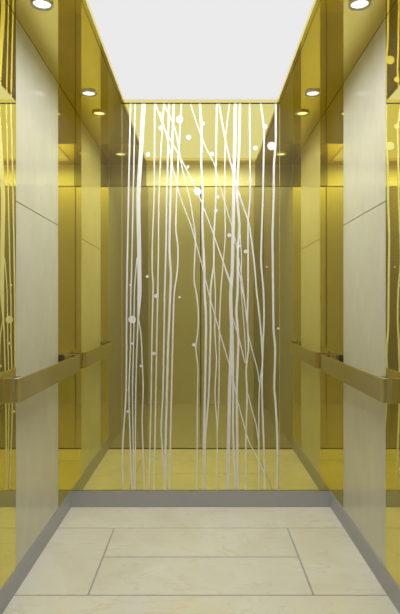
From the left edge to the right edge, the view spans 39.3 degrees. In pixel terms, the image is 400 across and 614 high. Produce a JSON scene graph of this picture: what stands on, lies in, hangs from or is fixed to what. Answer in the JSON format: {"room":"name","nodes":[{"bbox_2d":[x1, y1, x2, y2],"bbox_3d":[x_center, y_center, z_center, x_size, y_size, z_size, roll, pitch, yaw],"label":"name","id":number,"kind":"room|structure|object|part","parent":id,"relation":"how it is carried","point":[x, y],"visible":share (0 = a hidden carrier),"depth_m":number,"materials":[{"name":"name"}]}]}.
{"room":"elevator interior","nodes":[
{"label":"elevator interior","id":0,"kind":"room"},
{"bbox_2d":[0,0,70,589],"bbox_3d":[-0.830,-0.042,2.773,0.060,2.546,1.466,0,0,0],"label":"wall","id":1,"kind":"structure","parent":0,"point":[35,111],"depth_m":2.63,"materials":[{"name":"yellow metal"}]},
{"bbox_3d":[-0.804,-0.062,2.232,0.008,2.381,0.383,0,0,0],"label":"mirror panel","id":2,"kind":"part","parent":1,"relation":"part of","materials":[{"name":"gold metal"}]},
{"bbox_2d":[0,491,70,613],"bbox_3d":[-0.802,1.182,2.741,0.012,0.098,1.402,0,0,0],"label":"baseboard","id":3,"kind":"structure","parent":1,"relation":"attached to","point":[21,571],"depth_m":2.63,"materials":[{"name":"grey metal"}]},
{"bbox_3d":[-0.804,-0.857,2.782,0.008,0.792,0.715,0,0,0],"label":"laminate panel","id":4,"kind":"part","parent":1,"relation":"part of","materials":[{"name":"stone"}]},
{"bbox_3d":[-0.804,0.336,2.782,0.008,1.585,0.715,0,0,0],"label":"laminate panel","id":5,"kind":"part","parent":1,"relation":"part of","materials":[{"name":"stone"}]},
{"bbox_2d":[0,352,79,404],"bbox_3d":[-0.762,0.330,2.812,0.076,0.115,1.190,0,0,0],"label":"handrail","id":6,"kind":"object","parent":1,"relation":"attached to","point":[17,389],"visible":1,"depth_m":2.46,"materials":[{"name":"yellow metal"}]},
{"bbox_3d":[-0.804,-0.062,3.294,0.008,2.381,0.305,0,0,0],"label":"mirror panel","id":7,"kind":"part","parent":1,"relation":"part of","materials":[{"name":"gold metal"}]},
{"bbox_2d":[2,507,398,613],"bbox_3d":[0.000,1.261,2.753,1.640,0.060,1.426,0,0,0],"label":"floor","id":8,"kind":"structure","parent":0,"point":[98,560],"depth_m":2.68,"materials":[{"name":"beige stone"}]},
{"bbox_2d":[5,0,395,102],"bbox_3d":[0.000,-1.285,2.727,1.720,0.060,1.559,0,0,0],"label":"ceiling","id":9,"kind":"structure","parent":0,"point":[337,36],"depth_m":2.70,"materials":[{"name":"white light panel"},{"name":"gold metal"}]},
{"bbox_2d":[30,0,53,10],"bbox_3d":[-0.655,-1.250,2.312,0.092,0.010,0.092,0,0,0],"label":"recessed light","id":10,"kind":"object","parent":9,"relation":"in","point":[42,5],"visible":1,"depth_m":2.32,"materials":[{"name":"silver metal"}]},
{"bbox_2d":[81,89,96,96],"bbox_3d":[-0.655,-1.250,3.277,0.092,0.010,0.092,0,0,0],"label":"recessed light","id":11,"kind":"object","parent":9,"relation":"in","point":[87,93],"visible":1,"depth_m":3.28,"materials":[{"name":"silver metal"}]},
{"bbox_2d":[82,0,319,102],"bbox_3d":[0.000,-1.267,2.765,0.975,0.028,1.360,0,0,0],"label":"recessed light","id":12,"kind":"object","parent":9,"relation":"in","point":[153,51],"visible":1,"depth_m":2.73,"materials":[{"name":"white plastic"}]},
{"bbox_2d":[305,89,320,96],"bbox_3d":[0.655,-1.250,3.277,0.092,0.010,0.092,0,0,0],"label":"recessed light","id":13,"kind":"object","parent":9,"relation":"in","point":[310,93],"visible":1,"depth_m":3.28,"materials":[{"name":"silver metal"}]},
{"bbox_2d":[348,0,370,10],"bbox_3d":[0.655,-1.250,2.312,0.092,0.010,0.092,0,0,0],"label":"recessed light","id":14,"kind":"object","parent":9,"relation":"in","point":[354,5],"visible":1,"depth_m":2.32,"materials":[{"name":"silver metal"}]},
{"bbox_2d":[71,103,330,490],"bbox_3d":[0.000,-0.042,3.476,1.720,2.546,0.060,0,0,0],"label":"wall","id":15,"kind":"structure","parent":0,"point":[99,131],"depth_m":3.45,"materials":[{"name":"yellow metal"}]},
{"bbox_3d":[-0.643,-0.063,3.450,0.314,2.384,0.008,0,0,0],"label":"mirror panel","id":16,"kind":"part","parent":15,"relation":"part of","materials":[{"name":"gold metal"}]},
{"bbox_2d":[71,491,329,506],"bbox_3d":[0.000,1.182,3.448,1.600,0.098,0.012,0,0,0],"label":"baseboard","id":17,"kind":"structure","parent":15,"relation":"attached to","point":[78,498],"depth_m":3.44,"materials":[{"name":"grey metal"}]},
{"bbox_3d":[0.000,-0.061,3.450,0.967,2.379,0.008,0,0,0],"label":"mirror panel","id":18,"kind":"part","parent":15,"relation":"part of","materials":[{"name":"gold metal"}]},
{"bbox_2d":[122,103,279,489],"bbox_3d":[-0.001,-0.064,3.445,0.971,2.376,0.002,0,0,0],"label":"artwork","id":19,"kind":"object","parent":15,"relation":"attached to","point":[271,145],"visible":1,"depth_m":3.44,"materials":[{"name":"white"}]},
{"bbox_3d":[0.643,-0.063,3.450,0.314,2.384,0.008,0,0,0],"label":"mirror panel","id":20,"kind":"part","parent":15,"relation":"part of","materials":[{"name":"gold metal"}]},
{"bbox_2d":[331,0,399,586],"bbox_3d":[0.830,-0.042,2.773,0.060,2.546,1.466,0,0,0],"label":"wall","id":21,"kind":"structure","parent":0,"point":[365,111],"depth_m":2.69,"materials":[{"name":"yellow metal"}]},
{"bbox_3d":[0.804,-0.062,3.294,0.008,2.381,0.305,0,0,0],"label":"mirror panel","id":22,"kind":"part","parent":21,"relation":"part of","materials":[{"name":"gold metal"}]},
{"bbox_2d":[321,352,399,403],"bbox_3d":[0.762,0.330,2.812,0.076,0.115,1.190,0,0,0],"label":"handrail","id":23,"kind":"object","parent":21,"relation":"attached to","point":[384,389],"visible":1,"depth_m":2.48,"materials":[{"name":"yellow metal"}]},
{"bbox_3d":[0.804,-0.857,2.782,0.008,0.792,0.715,0,0,0],"label":"laminate panel","id":24,"kind":"part","parent":21,"relation":"part of","materials":[{"name":"stone"}]},
{"bbox_3d":[0.804,0.336,2.782,0.008,1.585,0.715,0,0,0],"label":"laminate panel","id":25,"kind":"part","parent":21,"relation":"part of","materials":[{"name":"stone"}]},
{"bbox_2d":[330,491,399,613],"bbox_3d":[0.802,1.182,2.741,0.012,0.098,1.402,0,0,0],"label":"baseboard","id":26,"kind":"structure","parent":21,"relation":"attached to","point":[381,573],"depth_m":2.66,"materials":[{"name":"grey metal"}]},
{"bbox_3d":[0.804,-0.062,2.232,0.008,2.381,0.383,0,0,0],"label":"mirror panel","id":27,"kind":"part","parent":21,"relation":"part of","materials":[{"name":"gold metal"}]}
]}

